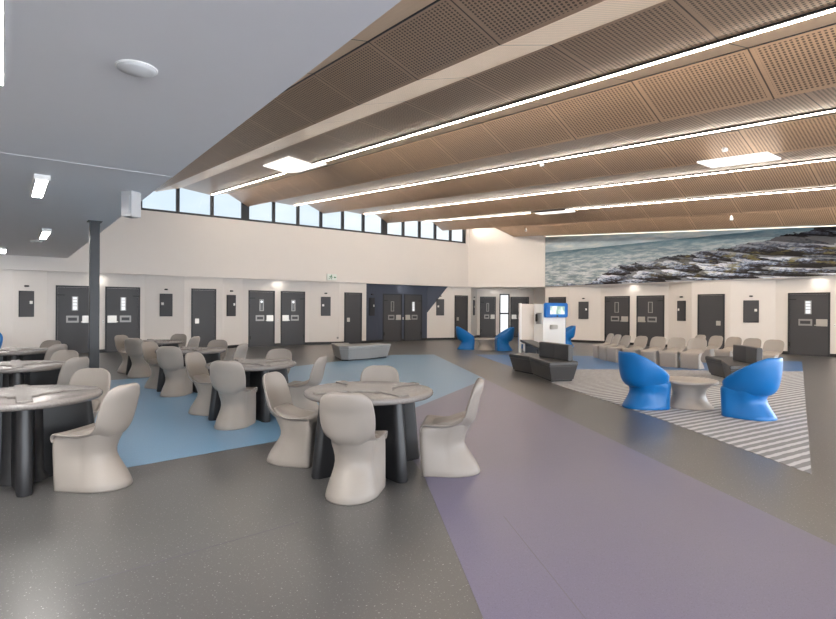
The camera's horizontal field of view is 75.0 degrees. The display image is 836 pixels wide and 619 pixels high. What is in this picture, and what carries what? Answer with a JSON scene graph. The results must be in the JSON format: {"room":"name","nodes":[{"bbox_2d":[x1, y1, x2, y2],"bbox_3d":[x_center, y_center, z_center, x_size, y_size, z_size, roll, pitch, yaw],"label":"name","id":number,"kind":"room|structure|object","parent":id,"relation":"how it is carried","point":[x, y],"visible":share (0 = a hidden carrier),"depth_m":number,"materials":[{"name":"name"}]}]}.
{"room":"prison interior","nodes":[
{"label":"prison interior","id":0,"kind":"room"},
{"bbox_2d":[0,0,400,257],"bbox_3d":[-5.966,-1.625,4.190,7.555,0.149,25.900,0,0,-37],"label":"ceiling","id":1,"kind":"structure","parent":0,"point":[100,131],"depth_m":3.77,"materials":[{"name":"paint"}]},
{"bbox_2d":[0,0,5,86],"bbox_3d":[-2.241,-1.526,2.687,0.330,0.030,2.300,0,0,-37],"label":"recessed light","id":2,"kind":"object","parent":1,"relation":"in","point":[2,2],"visible":1,"depth_m":3.09,"materials":[{"name":"white plastic"}]},
{"bbox_2d":[0,0,2,83],"bbox_3d":[-2.241,-1.527,2.687,0.310,0.008,2.280,0,0,-37],"label":"diffuser","id":3,"kind":"object","parent":2,"relation":"attached to","point":[1,1],"depth_m":3.10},
{"bbox_2d":[30,174,50,197],"bbox_3d":[-4.708,-1.524,6.778,0.156,0.060,1.280,0,0,-37],"label":"ceiling light","id":4,"kind":"object","parent":1,"relation":"attached to","point":[40,183],"visible":1,"depth_m":6.61,"materials":[{"name":"white plastic"}]},
{"bbox_2d":[32,179,47,196],"bbox_3d":[-4.708,-1.525,6.778,0.112,0.038,1.236,0,0,-37],"label":"diffuser","id":5,"kind":"object","parent":4,"relation":"attached to","point":[39,186],"depth_m":6.72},
{"bbox_2d":[121,191,140,217],"bbox_3d":[-3.786,-1.381,7.188,0.170,0.336,0.177,0,0,15],"label":"speaker box","id":6,"kind":"object","parent":1,"relation":"hanging from","point":[130,200],"visible":1,"depth_m":7.12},
{"bbox_2d":[122,195,129,212],"bbox_3d":[-3.808,-1.374,7.106,0.110,0.230,0.009,0,0,15],"label":"grille","id":7,"kind":"object","parent":6,"relation":"attached to","point":[125,198],"depth_m":7.10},
{"bbox_2d":[115,59,157,77],"bbox_3d":[-1.786,-1.511,3.460,0.244,0.044,0.244,0,0,-37],"label":"ceiling speaker","id":8,"kind":"object","parent":1,"relation":"attached to","point":[135,68],"visible":1,"depth_m":3.41,"materials":[{"name":"white plastic"}]},
{"bbox_2d":[0,210,468,286],"bbox_3d":[-7.187,-2.966,19.607,24.250,3.640,0.140,0,0,-37],"label":"wall","id":9,"kind":"structure","parent":0,"point":[154,243],"depth_m":20.37,"materials":[{"name":"paint"}]},
{"bbox_2d":[141,188,245,220],"bbox_3d":[-7.838,-3.964,19.106,3.600,1.350,0.105,0,0,-37],"label":"window","id":10,"kind":"structure","parent":9,"relation":"in","point":[243,207],"depth_m":19.28,"materials":[{"name":"black metal"}]},
{"bbox_2d":[246,202,384,234],"bbox_3d":[-3.944,-3.945,22.064,6.180,1.350,0.105,0,0,-37],"label":"window","id":11,"kind":"structure","parent":9,"relation":"in","point":[273,203],"depth_m":22.03,"materials":[{"name":"black metal"}]},
{"bbox_2d":[385,221,465,243],"bbox_3d":[0.416,-3.923,25.376,4.770,1.350,0.105,0,0,-37],"label":"window","id":12,"kind":"structure","parent":9,"relation":"in","point":[402,223],"depth_m":25.42,"materials":[{"name":"black metal"}]},
{"bbox_2d":[0,269,470,348],"bbox_3d":[-7.263,0.124,19.894,24.500,2.580,0.470,0,0,-37],"label":"wall","id":13,"kind":"structure","parent":0,"point":[16,331],"depth_m":18.92,"materials":[{"name":"paint"}]},
{"bbox_2d":[19,291,33,316],"bbox_3d":[-11.738,-0.169,16.343,0.065,0.780,0.400,0,0,30],"label":"access panel","id":14,"kind":"object","parent":13,"relation":"attached to","point":[26,298],"visible":1,"depth_m":16.32,"materials":[{"name":"grey metal"}]},
{"bbox_2d":[55,285,88,352],"bbox_3d":[-10.861,0.321,17.272,1.040,2.150,0.095,0,0,-37],"label":"door","id":15,"kind":"structure","parent":13,"relation":"in","point":[72,302],"depth_m":17.25,"materials":[{"name":"metal"}]},
{"bbox_2d":[105,286,139,351],"bbox_3d":[-9.790,0.326,18.085,1.030,2.150,0.095,0,0,-37],"label":"door","id":16,"kind":"structure","parent":13,"relation":"in","point":[122,306],"depth_m":18.05,"materials":[{"name":"metal"}]},
{"bbox_2d":[160,294,172,315],"bbox_3d":[-8.650,-0.153,18.719,0.400,0.780,0.065,0,0,-21],"label":"access panel","id":17,"kind":"object","parent":13,"relation":"attached to","point":[166,300],"visible":1,"depth_m":18.70,"materials":[{"name":"grey metal"}]},
{"bbox_2d":[191,288,215,346],"bbox_3d":[-7.601,0.337,19.337,0.850,2.150,0.050,0,0,-37],"label":"door","id":18,"kind":"structure","parent":13,"relation":"in","point":[203,301],"depth_m":19.32,"materials":[{"name":"metal"}]},
{"bbox_2d":[227,295,235,315],"bbox_3d":[-6.867,-0.144,20.057,0.065,0.780,0.400,0,0,30],"label":"upper cabinet","id":19,"kind":"object","parent":13,"relation":"attached to","point":[231,299],"visible":1,"depth_m":20.03,"materials":[{"name":"grey metal"}]},
{"bbox_2d":[248,290,274,346],"bbox_3d":[-6.003,0.345,20.962,1.040,2.150,0.095,0,0,-37],"label":"door","id":20,"kind":"structure","parent":13,"relation":"in","point":[261,304],"depth_m":20.96,"materials":[{"name":"metal"}]},
{"bbox_2d":[280,291,304,345],"bbox_3d":[-4.980,0.350,21.739,1.030,2.150,0.095,0,0,-37],"label":"door","id":21,"kind":"structure","parent":13,"relation":"in","point":[293,302],"depth_m":21.74,"materials":[{"name":"metal"}]},
{"bbox_2d":[321,297,330,315],"bbox_3d":[-3.793,-0.129,22.408,0.400,0.780,0.065,0,0,-21],"label":"upper cabinet","id":22,"kind":"object","parent":13,"relation":"attached to","point":[325,301],"visible":1,"depth_m":22.39,"materials":[{"name":"grey metal"}]},
{"bbox_2d":[344,292,361,342],"bbox_3d":[-2.744,0.361,23.027,0.850,2.150,0.050,0,0,-37],"label":"door","id":23,"kind":"structure","parent":13,"relation":"in","point":[352,301],"depth_m":23.00,"materials":[{"name":"metal"}]},
{"bbox_2d":[427,286,446,311],"bbox_3d":[0.940,-0.495,26.072,1.080,1.260,0.003,0,0,-21],"label":"wall","id":24,"kind":"structure","parent":13,"relation":"attached to","point":[433,292],"depth_m":25.99,"materials":[{"name":"paint"}]},
{"bbox_2d":[436,299,443,314],"bbox_3d":[1.065,-0.105,26.098,0.400,0.780,0.065,0,0,-21],"label":"upper cabinet","id":25,"kind":"object","parent":13,"relation":"attached to","point":[439,302],"visible":1,"depth_m":26.08,"materials":[{"name":"grey metal"}]},
{"bbox_2d":[454,295,467,339],"bbox_3d":[2.114,0.386,26.716,0.850,2.150,0.050,0,0,-37],"label":"door","id":26,"kind":"structure","parent":13,"relation":"in","point":[461,303],"depth_m":26.72,"materials":[{"name":"metal"}]},
{"bbox_2d":[155,0,604,191],"bbox_3d":[-1.966,-3.082,7.242,2.495,2.189,25.930,0,0,-37],"label":"ceiling","id":27,"kind":"structure","parent":0,"point":[447,33],"depth_m":6.35,"materials":[{"name":"brown wood"}]},
{"bbox_2d":[366,283,426,340],"bbox_3d":[-1.036,0.155,24.789,3.663,2.580,0.386,0,0,-43],"label":"wall","id":28,"kind":"structure","parent":0,"point":[374,324],"depth_m":24.32,"materials":[{"name":"paint"}]},
{"bbox_2d":[383,294,401,341],"bbox_3d":[-1.146,0.369,24.651,1.040,2.150,0.095,0,0,-37],"label":"door","id":29,"kind":"structure","parent":28,"relation":"in","point":[392,303],"depth_m":24.66,"materials":[{"name":"metal"}]},
{"bbox_2d":[404,294,421,340],"bbox_3d":[-0.218,0.374,25.356,1.030,2.150,0.095,0,0,-37],"label":"door","id":30,"kind":"structure","parent":28,"relation":"in","point":[412,304],"depth_m":25.35,"materials":[{"name":"metal"}]},
{"bbox_2d":[0,337,835,618],"bbox_3d":[1.820,1.533,11.812,29.200,0.153,28.600,0,0,-37],"label":"floor","id":31,"kind":"structure","parent":0,"point":[392,555],"depth_m":3.79,"materials":[{"name":"grey plastic"}]},
{"bbox_2d":[0,347,47,361],"bbox_3d":[-6.979,1.047,9.396,1.180,0.736,1.180,0,0,-37],"label":"round table","id":32,"kind":"object","parent":31,"relation":"on","point":[11,353],"visible":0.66,"depth_m":9.25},
{"bbox_2d":[0,360,65,387],"bbox_3d":[-5.164,1.056,7.007,1.180,0.736,1.180,0,0,-37],"label":"round table","id":33,"kind":"object","parent":31,"relation":"on","point":[13,372],"visible":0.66,"depth_m":6.94,"materials":[{"name":"stone"}]},
{"bbox_2d":[0,384,102,497],"bbox_3d":[-3.350,1.065,4.618,1.180,0.736,1.180,0,0,-37],"label":"round table","id":34,"kind":"object","parent":31,"relation":"on","point":[29,415],"visible":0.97,"depth_m":4.46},
{"bbox_2d":[44,344,67,359],"bbox_3d":[-6.293,1.001,9.265,0.562,0.835,0.453,0,0,11],"label":"chair","id":35,"kind":"object","parent":31,"relation":"on","point":[52,349],"visible":0.23,"depth_m":9.09,"materials":[{"name":"grey plastic"}]},
{"bbox_2d":[50,350,78,360],"bbox_3d":[-5.127,1.007,7.712,0.453,0.835,0.562,0,0,3],"label":"chair","id":36,"kind":"object","parent":31,"relation":"on","point":[61,355],"visible":0.2,"depth_m":7.92,"materials":[{"name":"grey plastic"}]},
{"bbox_2d":[57,356,88,384],"bbox_3d":[-4.479,1.010,6.876,0.562,0.835,0.453,0,0,11],"label":"chair","id":37,"kind":"object","parent":31,"relation":"on","point":[72,365],"visible":0.26,"depth_m":6.71,"materials":[{"name":"grey plastic"}]},
{"bbox_2d":[69,368,110,421],"bbox_3d":[-3.325,1.016,5.339,0.453,0.835,0.562,0,0,2],"label":"chair","id":38,"kind":"object","parent":31,"relation":"on","point":[99,377],"visible":0.27,"depth_m":5.53,"materials":[{"name":"grey plastic"}]},
{"bbox_2d":[50,383,139,492],"bbox_3d":[-2.596,1.020,4.464,0.562,0.835,0.453,0,0,10],"label":"chair","id":39,"kind":"object","parent":31,"relation":"on","point":[86,459],"visible":1,"depth_m":4.31,"materials":[{"name":"grey plastic"}]},
{"bbox_2d":[87,220,102,367],"bbox_3d":[-5.733,-0.069,9.647,0.220,2.980,0.220,0,0,-37],"label":"steel column","id":40,"kind":"structure","parent":31,"relation":"on","point":[94,226],"depth_m":9.59,"materials":[{"name":"metal"}]},
{"bbox_2d":[114,335,127,372],"bbox_3d":[-6.569,1.000,12.369,0.562,0.835,0.453,0,0,16],"label":"chair","id":41,"kind":"object","parent":31,"relation":"on","point":[119,339],"visible":0.52,"depth_m":12.24,"materials":[{"name":"grey plastic"}]},
{"bbox_2d":[124,338,150,377],"bbox_3d":[-5.883,1.003,11.483,0.453,0.835,0.562,0,0,0],"label":"chair","id":42,"kind":"object","parent":31,"relation":"on","point":[140,368],"visible":0.7,"depth_m":11.30,"materials":[{"name":"grey plastic"}]},
{"bbox_2d":[141,341,159,388],"bbox_3d":[-4.754,1.009,9.980,0.562,0.835,0.453,0,0,16],"label":"chair","id":43,"kind":"object","parent":31,"relation":"on","point":[148,348],"visible":0.49,"depth_m":9.86,"materials":[{"name":"grey plastic"}]},
{"bbox_2d":[126,339,182,374],"bbox_3d":[-5.886,1.053,12.172,1.180,0.736,1.180,0,0,-37],"label":"round table","id":44,"kind":"object","parent":31,"relation":"on","point":[175,342],"visible":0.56,"depth_m":11.89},
{"bbox_2d":[156,346,192,396],"bbox_3d":[-4.069,1.012,9.094,0.453,0.835,0.562,0,0,0],"label":"chair","id":45,"kind":"object","parent":31,"relation":"on","point":[178,383],"visible":0.93,"depth_m":8.92,"materials":[{"name":"grey plastic"}]},
{"bbox_2d":[155,346,225,392],"bbox_3d":[-4.071,1.062,9.783,1.180,0.736,1.180,0,0,-37],"label":"round table","id":46,"kind":"object","parent":31,"relation":"on","point":[211,354],"visible":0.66,"depth_m":9.56,"materials":[{"name":"laminate"}]},
{"bbox_2d":[185,352,211,415],"bbox_3d":[-2.936,1.018,7.569,0.562,0.835,0.453,0,0,14],"label":"chair","id":47,"kind":"object","parent":31,"relation":"on","point":[195,362],"visible":0.58,"depth_m":7.44,"materials":[{"name":"grey plastic"}]},
{"bbox_2d":[207,340,227,359],"bbox_3d":[-3.968,1.013,10.537,0.453,0.835,0.562,0,0,8],"label":"chair","id":48,"kind":"object","parent":31,"relation":"on","point":[214,343],"visible":0.22,"depth_m":10.73,"materials":[{"name":"grey plastic"}]},
{"bbox_2d":[210,360,257,430],"bbox_3d":[-2.283,1.021,6.709,0.453,0.835,0.562,0,0,2],"label":"chair","id":49,"kind":"object","parent":31,"relation":"on","point":[237,411],"visible":1,"depth_m":6.54,"materials":[{"name":"grey plastic"}]},
{"bbox_2d":[232,343,247,359],"bbox_3d":[-3.318,1.016,9.680,0.562,0.835,0.453,0,0,8],"label":"chair","id":50,"kind":"object","parent":31,"relation":"on","point":[241,350],"visible":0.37,"depth_m":9.54,"materials":[{"name":"grey plastic"}]},
{"bbox_2d":[205,358,295,422],"bbox_3d":[-2.257,1.071,7.394,1.180,0.736,1.180,0,0,-37],"label":"round table","id":51,"kind":"object","parent":31,"relation":"on","point":[254,369],"visible":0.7,"depth_m":7.06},
{"bbox_2d":[265,349,291,372],"bbox_3d":[-2.153,1.022,8.148,0.453,0.835,0.562,0,0,8],"label":"chair","id":52,"kind":"object","parent":31,"relation":"on","point":[274,353],"visible":0.21,"depth_m":8.35,"materials":[{"name":"grey plastic"}]},
{"bbox_2d":[262,372,317,468],"bbox_3d":[-1.195,1.027,5.211,0.562,0.835,0.453,0,0,14],"label":"chair","id":53,"kind":"object","parent":31,"relation":"on","point":[294,448],"visible":0.83,"depth_m":5.05,"materials":[{"name":"grey plastic"}]},
{"bbox_2d":[287,355,326,409],"bbox_3d":[-1.503,1.025,7.292,0.562,0.835,0.453,0,0,8],"label":"chair","id":54,"kind":"object","parent":31,"relation":"on","point":[296,388],"visible":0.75,"depth_m":7.14,"materials":[{"name":"grey plastic"}]},
{"bbox_2d":[319,392,387,505],"bbox_3d":[-0.511,1.030,4.265,0.453,0.835,0.562,0,0,9],"label":"chair","id":55,"kind":"object","parent":31,"relation":"on","point":[357,477],"visible":1,"depth_m":4.09,"materials":[{"name":"grey plastic"}]},
{"bbox_2d":[331,343,390,360],"bbox_3d":[-1.805,1.231,16.199,1.822,0.420,1.572,0,0,-37],"label":"bench","id":56,"kind":"object","parent":31,"relation":"on","point":[342,351],"visible":1,"depth_m":15.60,"materials":[{"name":"grey plastic"}]},
{"bbox_2d":[303,381,432,482],"bbox_3d":[-0.450,1.080,4.999,1.180,0.736,1.180,0,0,-37],"label":"round table","id":57,"kind":"object","parent":31,"relation":"on","point":[393,403],"visible":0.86,"depth_m":4.68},
{"bbox_2d":[360,365,398,381],"bbox_3d":[-0.424,1.031,5.753,0.453,0.835,0.562,0,0,2],"label":"chair","id":58,"kind":"object","parent":31,"relation":"on","point":[373,372],"visible":0.15,"depth_m":5.95,"materials":[{"name":"grey plastic"}]},
{"bbox_2d":[419,378,483,477],"bbox_3d":[0.312,1.034,4.903,0.562,0.835,0.453,0,0,7],"label":"chair","id":59,"kind":"object","parent":31,"relation":"on","point":[444,452],"visible":1,"depth_m":4.74,"materials":[{"name":"grey plastic"}]},
{"bbox_2d":[456,326,474,349],"bbox_3d":[1.723,1.039,19.996,0.671,0.839,0.665,0,0,-4],"label":"armchair","id":60,"kind":"object","parent":31,"relation":"on","point":[467,340],"visible":1,"depth_m":19.73,"materials":[{"name":"blue plastic"}]},
{"bbox_2d":[475,338,494,349],"bbox_3d":[2.446,1.253,19.800,0.800,0.418,0.800,0,0,-37],"label":"coffee table","id":61,"kind":"object","parent":31,"relation":"on","point":[484,343],"visible":0.96,"depth_m":19.58,"materials":[{"name":"beige plastic"}]},
{"bbox_2d":[495,327,513,350],"bbox_3d":[3.106,1.046,19.503,0.671,0.839,0.665,0,0,-3],"label":"armchair","id":62,"kind":"object","parent":31,"relation":"on","point":[502,340],"visible":1,"depth_m":19.24,"materials":[{"name":"blue plastic"}]},
{"bbox_2d":[520,340,538,353],"bbox_3d":[3.479,1.237,16.185,0.390,0.460,4.062,0,0,3],"label":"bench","id":63,"kind":"object","parent":31,"relation":"on","point":[531,346],"visible":0.45,"depth_m":16.91,"materials":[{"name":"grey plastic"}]},
{"bbox_2d":[509,342,577,381],"bbox_3d":[2.759,1.091,12.097,0.775,0.745,2.400,0,0,-11],"label":"bench","id":64,"kind":"object","parent":31,"relation":"on","point":[554,362],"visible":1,"depth_m":11.47,"materials":[{"name":"black plastic"}]},
{"bbox_2d":[519,303,567,352],"bbox_3d":[4.206,0.621,18.869,1.910,1.700,1.040,0,0,-37],"label":"kiosk","id":65,"kind":"object","parent":31,"relation":"on","point":[546,322],"visible":0.92,"depth_m":18.57,"materials":[{"name":"plastic"}]},
{"bbox_2d":[565,325,575,346],"bbox_3d":[5.944,1.060,21.753,0.671,0.839,0.665,0,0,-7],"label":"armchair","id":66,"kind":"object","parent":31,"relation":"on","point":[569,331],"visible":0.51,"depth_m":21.50,"materials":[{"name":"blue plastic"}]},
{"bbox_2d":[593,333,613,358],"bbox_3d":[5.668,1.103,16.604,0.551,0.751,0.507,0,0,0],"label":"chair","id":67,"kind":"object","parent":31,"relation":"on","point":[610,336],"visible":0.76,"depth_m":16.56,"materials":[{"name":"grey plastic"}]},
{"bbox_2d":[599,334,620,360],"bbox_3d":[5.647,1.103,15.950,0.551,0.751,0.507,0,0,-3],"label":"chair","id":68,"kind":"object","parent":31,"relation":"on","point":[603,355],"visible":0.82,"depth_m":15.89,"materials":[{"name":"grey plastic"}]},
{"bbox_2d":[607,335,630,362],"bbox_3d":[5.706,1.103,15.384,0.551,0.751,0.507,0,0,-9],"label":"chair","id":69,"kind":"object","parent":31,"relation":"on","point":[612,352],"visible":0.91,"depth_m":15.31,"materials":[{"name":"grey plastic"}]},
{"bbox_2d":[622,336,647,354],"bbox_3d":[5.979,1.104,14.954,0.551,0.751,0.507,0,0,-19],"label":"chair","id":70,"kind":"object","parent":31,"relation":"on","point":[640,342],"visible":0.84,"depth_m":14.94,"materials":[{"name":"grey plastic"}]},
{"bbox_2d":[618,351,670,409],"bbox_3d":[3.355,1.047,8.177,0.671,0.839,0.665,0,0,-15],"label":"armchair","id":71,"kind":"object","parent":31,"relation":"on","point":[649,384],"visible":1,"depth_m":7.95,"materials":[{"name":"blue plastic"}]},
{"bbox_2d":[640,336,665,365],"bbox_3d":[6.319,1.106,14.591,0.551,0.751,0.507,0,0,-29],"label":"chair","id":72,"kind":"object","parent":31,"relation":"on","point":[657,343],"visible":0.9,"depth_m":14.52,"materials":[{"name":"grey plastic"}]},
{"bbox_2d":[659,337,685,367],"bbox_3d":[6.647,1.108,14.196,0.551,0.751,0.507,0,0,-35],"label":"chair","id":73,"kind":"object","parent":31,"relation":"on","point":[669,357],"visible":0.99,"depth_m":14.12,"materials":[{"name":"grey plastic"}]},
{"bbox_2d":[679,338,706,368],"bbox_3d":[6.994,1.109,13.805,0.551,0.751,0.507,0,0,-39],"label":"chair","id":74,"kind":"object","parent":31,"relation":"on","point":[691,358],"visible":1,"depth_m":13.73,"materials":[{"name":"grey plastic"}]},
{"bbox_2d":[669,376,718,409],"bbox_3d":[4.105,1.262,8.259,0.800,0.418,0.800,0,0,-37],"label":"coffee table","id":75,"kind":"object","parent":31,"relation":"on","point":[688,393],"visible":0.85,"depth_m":8.04,"materials":[{"name":"beige plastic"}]},
{"bbox_2d":[701,336,722,362],"bbox_3d":[8.249,1.116,15.343,0.551,0.751,0.507,0,0,-15],"label":"chair","id":76,"kind":"object","parent":31,"relation":"on","point":[715,342],"visible":0.65,"depth_m":15.27,"materials":[{"name":"grey plastic"}]},
{"bbox_2d":[714,337,741,355],"bbox_3d":[8.373,1.116,14.672,0.551,0.751,0.507,0,0,-21],"label":"chair","id":77,"kind":"object","parent":31,"relation":"on","point":[728,348],"visible":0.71,"depth_m":14.69,"materials":[{"name":"grey plastic"}]},
{"bbox_2d":[705,344,762,377],"bbox_3d":[6.679,1.111,11.446,0.775,0.745,2.400,0,0,17],"label":"bench","id":78,"kind":"object","parent":31,"relation":"on","point":[743,355],"visible":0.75,"depth_m":11.20,"materials":[{"name":"grey plastic"}]},
{"bbox_2d":[732,338,761,353],"bbox_3d":[8.479,1.117,14.008,0.551,0.751,0.507,0,0,-25],"label":"chair","id":79,"kind":"object","parent":31,"relation":"on","point":[755,342],"visible":0.26,"depth_m":14.09,"materials":[{"name":"grey plastic"}]},
{"bbox_2d":[720,357,782,420],"bbox_3d":[4.576,1.053,7.434,0.665,0.839,0.671,0,0,-31],"label":"armchair","id":80,"kind":"object","parent":31,"relation":"on","point":[744,393],"visible":1,"depth_m":7.24,"materials":[{"name":"blue plastic"}]},
{"bbox_2d":[762,340,783,359],"bbox_3d":[8.584,1.117,13.295,0.551,0.751,0.507,0,0,-29],"label":"chair","id":81,"kind":"object","parent":31,"relation":"on","point":[771,348],"visible":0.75,"depth_m":13.31,"materials":[{"name":"grey plastic"}]},
{"bbox_2d":[157,0,835,222],"bbox_3d":[2.766,-2.994,10.836,9.390,2.320,25.930,0,0,-37],"label":"ceiling","id":82,"kind":"structure","parent":0,"point":[607,36],"depth_m":8.65,"materials":[{"name":"brown wood"}]},
{"bbox_2d":[263,156,325,172],"bbox_3d":[-3.047,-3.521,13.401,0.974,0.207,1.550,0,0,-37],"label":"lamp","id":83,"kind":"object","parent":82,"relation":"attached to","point":[288,164],"visible":1,"depth_m":13.27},
{"bbox_2d":[211,4,835,194],"bbox_3d":[0.356,-3.073,9.112,0.046,1.926,25.100,0,0,-37],"label":"light strip","id":84,"kind":"object","parent":82,"relation":"attached to","point":[832,8],"visible":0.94,"depth_m":6.46,"materials":[{"name":"plastic"}]},
{"bbox_2d":[211,173,284,194],"bbox_3d":[-5.336,-3.800,16.622,0.032,0.512,6.250,0,0,-37],"label":"diffuser","id":85,"kind":"object","parent":84,"relation":"attached to","point":[274,175],"depth_m":16.13,"materials":[{"name":"plastic"}]},
{"bbox_2d":[313,8,835,164],"bbox_3d":[2.743,-2.763,5.979,0.032,1.331,17.220,0,0,-37],"label":"diffuser","id":86,"kind":"object","parent":84,"relation":"attached to","point":[822,11],"depth_m":6.33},
{"bbox_2d":[228,0,835,203],"bbox_3d":[4.678,-3.179,12.288,15.674,1.954,25.930,0,0,-37],"label":"trim","id":87,"kind":"structure","parent":82,"relation":"attached to","point":[436,1],"depth_m":7.55,"materials":[{"name":"metal"}]},
{"bbox_2d":[294,108,835,205],"bbox_3d":[2.849,-3.060,11.005,0.046,1.926,25.100,0,0,-37],"label":"light strip","id":88,"kind":"object","parent":82,"relation":"attached to","point":[832,109],"visible":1,"depth_m":9.80,"materials":[{"name":"plastic"}]},
{"bbox_2d":[364,157,835,213],"bbox_3d":[5.341,-3.048,12.899,0.046,1.926,25.100,0,0,-37],"label":"light strip","id":89,"kind":"object","parent":82,"relation":"attached to","point":[834,158],"visible":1,"depth_m":12.85,"materials":[{"name":"plastic"}]},
{"bbox_2d":[697,152,780,167],"bbox_3d":[5.520,-2.573,9.407,0.570,0.114,1.120,0,0,-37],"label":"lamp","id":90,"kind":"object","parent":82,"relation":"attached to","point":[763,156],"visible":1,"depth_m":9.33,"materials":[{"name":"plastic"}]},
{"bbox_2d":[468,228,544,286],"bbox_3d":[4.303,-2.909,26.611,3.737,3.640,0.140,0,0,10],"label":"wall","id":91,"kind":"structure","parent":0,"point":[497,258],"depth_m":26.56,"materials":[{"name":"paint"}]},
{"bbox_2d":[471,287,544,335],"bbox_3d":[4.703,0.183,28.074,3.986,2.580,2.600,0,0,10],"label":"wall","id":92,"kind":"structure","parent":0,"point":[536,296],"depth_m":29.02,"materials":[{"name":"paint"}]},
{"bbox_2d":[99,335,835,356],"bbox_3d":[-1.330,1.393,21.027,32.159,0.100,15.500,0,0,-4],"label":"baseboard","id":93,"kind":"structure","parent":92,"relation":"attached to","point":[368,341],"depth_m":22.98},
{"bbox_2d":[480,297,495,336],"bbox_3d":[3.719,0.394,29.018,0.840,2.150,0.095,0,0,1],"label":"door","id":94,"kind":"structure","parent":92,"relation":"in","point":[487,304],"depth_m":29.03,"materials":[{"name":"metal"}]},
{"bbox_2d":[499,294,509,332],"bbox_3d":[4.602,0.323,29.016,0.530,2.300,0.060,0,0,1],"label":"window","id":95,"kind":"structure","parent":92,"relation":"in","point":[504,299],"depth_m":29.02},
{"bbox_2d":[510,297,528,336],"bbox_3d":[5.410,0.402,28.999,0.980,2.150,0.095,0,0,1],"label":"door","id":96,"kind":"structure","parent":92,"relation":"in","point":[514,301],"depth_m":29.02,"materials":[{"name":"metal"}]},
{"bbox_2d":[473,287,543,288],"bbox_3d":[-0.586,-1.183,14.997,29.200,0.100,20.200,0,0,-37],"label":"ceiling","id":97,"kind":"structure","parent":0,"point":[473,287],"depth_m":27.59,"materials":[{"name":"paint"}]},
{"bbox_2d":[419,185,835,230],"bbox_3d":[7.751,-2.954,14.623,3.130,2.349,25.930,0,0,-37],"label":"ceiling","id":98,"kind":"structure","parent":0,"point":[822,198],"depth_m":16.62,"materials":[{"name":"brown wood"}]},
{"bbox_2d":[423,186,835,221],"bbox_3d":[7.833,-3.035,14.792,0.046,1.926,25.100,0,0,-37],"label":"light strip","id":99,"kind":"object","parent":98,"relation":"attached to","point":[834,186],"visible":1,"depth_m":15.61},
{"bbox_2d":[425,213,526,221],"bbox_3d":[2.157,-3.761,22.282,0.032,0.516,6.300,0,0,-37],"label":"diffuser","id":100,"kind":"object","parent":99,"relation":"attached to","point":[513,213],"depth_m":21.88,"materials":[{"name":"plastic"}]},
{"bbox_2d":[570,188,831,209],"bbox_3d":[10.227,-2.725,11.651,0.032,1.329,17.200,0,0,-37],"label":"diffuser","id":101,"kind":"object","parent":99,"relation":"attached to","point":[810,188],"depth_m":14.73,"materials":[{"name":"plastic"}]},
{"bbox_2d":[496,208,835,236],"bbox_3d":[10.243,-2.906,16.516,3.130,2.419,25.930,0,0,-37],"label":"ceiling","id":102,"kind":"structure","parent":0,"point":[821,216],"depth_m":19.33,"materials":[{"name":"brown wood"}]},
{"bbox_2d":[544,225,835,236],"bbox_3d":[12.913,-2.620,17.145,0.110,1.709,22.700,0,0,-37],"label":"light strip","id":103,"kind":"object","parent":102,"relation":"attached to","point":[832,225],"visible":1,"depth_m":20.10,"materials":[{"name":"white plastic"}]},
{"bbox_2d":[545,276,835,353],"bbox_3d":[10.827,0.214,20.438,0.470,2.580,15.050,0,0,-37],"label":"wall","id":104,"kind":"structure","parent":0,"point":[772,294],"depth_m":20.07,"materials":[{"name":"paint"}]},
{"bbox_2d":[578,302,588,318],"bbox_3d":[7.489,0.037,24.677,0.460,0.780,0.065,0,0,39],"label":"upper cabinet","id":105,"kind":"object","parent":104,"relation":"attached to","point":[583,307],"visible":1,"depth_m":24.65,"materials":[{"name":"grey metal"}]},
{"bbox_2d":[604,296,629,342],"bbox_3d":[8.582,0.458,23.536,0.095,2.070,1.200,0,0,-37],"label":"door","id":106,"kind":"structure","parent":104,"relation":"in","point":[617,308],"depth_m":23.52,"materials":[{"name":"metal"}]},
{"bbox_2d":[636,295,664,345],"bbox_3d":[9.502,0.463,22.326,0.095,2.070,1.200,0,0,-37],"label":"door","id":107,"kind":"structure","parent":104,"relation":"in","point":[649,309],"depth_m":22.32,"materials":[{"name":"metal"}]},
{"bbox_2d":[677,301,685,320],"bbox_3d":[10.191,0.051,21.098,0.065,0.780,0.400,0,0,-19],"label":"upper cabinet","id":108,"kind":"object","parent":104,"relation":"attached to","point":[681,305],"visible":1,"depth_m":21.06,"materials":[{"name":"grey metal"}]},
{"bbox_2d":[697,294,724,348],"bbox_3d":[10.795,0.469,20.081,0.050,2.070,0.960,0,0,-37],"label":"door","id":109,"kind":"structure","parent":104,"relation":"in","point":[711,309],"depth_m":20.06,"materials":[{"name":"metal"}]},
{"bbox_2d":[743,300,758,322],"bbox_3d":[11.694,0.069,19.139,0.470,0.780,0.065,0,0,38],"label":"upper cabinet","id":110,"kind":"object","parent":104,"relation":"attached to","point":[750,307],"visible":1,"depth_m":19.12,"materials":[{"name":"grey metal"}]},
{"bbox_2d":[788,292,829,356],"bbox_3d":[12.840,0.479,17.930,0.095,2.070,1.180,0,0,-37],"label":"door","id":111,"kind":"structure","parent":104,"relation":"in","point":[808,313],"depth_m":17.91,"materials":[{"name":"metal"}]},
{"bbox_2d":[548,275,835,286],"bbox_3d":[13.160,-1.484,17.023,0.140,6.000,23.200,0,0,-37],"label":"wall","id":112,"kind":"structure","parent":0,"point":[834,275],"depth_m":20.16,"materials":[{"name":"paint"}]},
{"bbox_2d":[545,224,835,286],"bbox_3d":[10.577,-2.437,20.300,0.014,2.720,14.750,0,0,-37],"label":"wall mural","id":113,"kind":"object","parent":112,"relation":"attached to","point":[614,258],"visible":0.67,"depth_m":20.66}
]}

